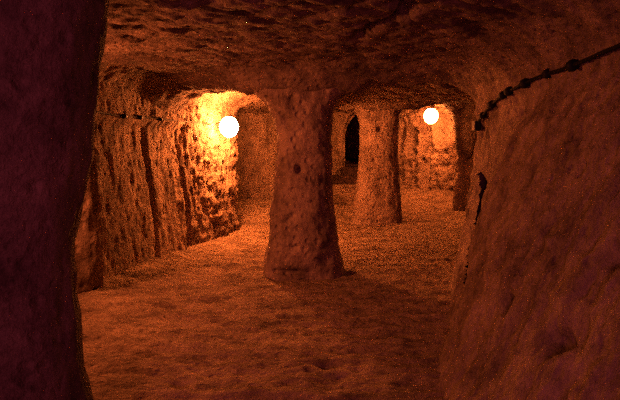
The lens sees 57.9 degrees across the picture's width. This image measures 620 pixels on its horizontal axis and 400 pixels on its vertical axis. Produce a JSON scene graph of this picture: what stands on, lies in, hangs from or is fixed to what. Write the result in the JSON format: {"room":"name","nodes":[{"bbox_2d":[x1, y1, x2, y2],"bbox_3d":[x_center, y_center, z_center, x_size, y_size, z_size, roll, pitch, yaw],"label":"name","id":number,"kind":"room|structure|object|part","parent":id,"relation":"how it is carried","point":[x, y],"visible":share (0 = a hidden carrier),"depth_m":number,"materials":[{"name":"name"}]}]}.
{"room":"underground cave chamber","nodes":[
{"label":"underground cave chamber","id":0,"kind":"room"},
{"bbox_2d":[75,81,240,293],"bbox_3d":[-2.247,-0.120,4.391,1.462,2.846,12.499,0,6,4],"label":"wall","id":1,"kind":"structure","parent":0,"point":[156,188],"depth_m":6.90,"materials":[{"name":"brown stone"}]},
{"bbox_2d":[97,111,210,124],"bbox_3d":[-1.921,-0.995,6.822,0.105,0.058,3.580,1,6,11],"label":"power cable","id":2,"kind":"object","parent":1,"relation":"attached to","point":[124,116],"visible":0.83,"depth_m":6.56,"materials":[{"name":"black rubber"}]},
{"bbox_2d":[216,117,237,136],"bbox_3d":[-1.283,-1.127,8.675,0.278,0.314,0.585,-2,6,-19],"label":"lamp","id":3,"kind":"object","parent":1,"relation":"attached to","point":[228,126],"visible":1,"depth_m":8.44,"materials":[{"name":"beige"}]},
{"bbox_2d":[77,185,465,399],"bbox_3d":[0.600,0.390,7.812,7.200,0.713,19.260,0,6,0],"label":"floor","id":4,"kind":"structure","parent":0,"point":[203,321],"depth_m":4.74,"materials":[{"name":"brown stone"}]},
{"bbox_2d":[0,0,109,399],"bbox_3d":[-1.176,0.083,1.919,1.119,2.740,0.744,0,6,0],"label":"stone pillar","id":5,"kind":"structure","parent":4,"relation":"on","point":[52,51],"depth_m":1.75,"materials":[{"name":"stone"}]},
{"bbox_2d":[254,88,350,281],"bbox_3d":[-0.087,-0.266,6.300,1.277,2.530,0.771,0,6,0],"label":"stone pillar","id":6,"kind":"structure","parent":4,"relation":"on","point":[303,244],"depth_m":6.03,"materials":[{"name":"brown stone"}]},
{"bbox_2d":[332,158,358,204],"bbox_3d":[1.095,-0.548,14.899,1.326,0.996,4.265,0,6,0],"label":"stone staircase","id":7,"kind":"structure","parent":4,"relation":"on","point":[344,185],"depth_m":13.46,"materials":[{"name":"brown stone"}]},
{"bbox_2d":[351,108,402,225],"bbox_3d":[1.249,-0.686,10.391,1.287,2.524,0.819,0,6,0],"label":"stone pillar","id":8,"kind":"structure","parent":4,"relation":"on","point":[377,199],"depth_m":10.09,"materials":[{"name":"brown stone"}]},
{"bbox_2d":[235,107,456,199],"bbox_3d":[0.735,-0.970,12.579,6.803,2.839,2.753,-1,6,-11],"label":"wall","id":9,"kind":"structure","parent":0,"point":[427,154],"depth_m":12.62,"materials":[{"name":"brown stone"}]},
{"bbox_2d":[345,116,359,158],"bbox_3d":[1.400,-1.602,16.923,1.602,3.300,0.141,0,6,1],"label":"doorway","id":10,"kind":"structure","parent":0,"point":[352,130],"depth_m":16.91,"materials":[{"name":"black"}]},
{"bbox_2d":[99,0,619,161],"bbox_3d":[0.600,-1.070,7.570,7.200,1.455,19.080,0,6,0],"label":"ceiling","id":11,"kind":"structure","parent":0,"point":[387,54],"depth_m":4.44,"materials":[{"name":"brown stone"}]},
{"bbox_2d":[424,105,437,123],"bbox_3d":[2.546,-1.817,11.775,0.290,0.425,0.290,0,6,0],"label":"lamp","id":12,"kind":"object","parent":11,"relation":"hanging from","point":[430,115],"visible":0.99,"depth_m":11.69,"materials":[{"name":"beige"}]},
{"bbox_2d":[436,34,619,399],"bbox_3d":[2.163,-0.345,5.589,1.954,3.052,15.217,1,6,12],"label":"wall","id":13,"kind":"structure","parent":0,"point":[535,315],"depth_m":2.92,"materials":[{"name":"brown stone"}]},
{"bbox_2d":[472,120,481,130],"bbox_3d":[1.638,-0.730,5.502,0.070,0.100,0.100,0,6,0],"label":"junction box","id":14,"kind":"object","parent":13,"relation":"attached to","point":[476,126],"visible":0.94,"depth_m":5.46,"materials":[{"name":"plastic"}]},
{"bbox_3d":[1.609,-0.730,5.502,0.012,0.090,0.090,0,6,0],"label":"lid","id":15,"kind":"part","parent":14,"relation":"part of","materials":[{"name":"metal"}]},
{"bbox_2d":[478,43,619,121],"bbox_3d":[1.603,-0.774,4.052,0.095,0.324,2.722,0,6,0],"label":"power cable","id":16,"kind":"object","parent":13,"relation":"attached to","point":[572,65],"visible":0.98,"depth_m":3.78,"materials":[{"name":"black rubber"}]}
]}

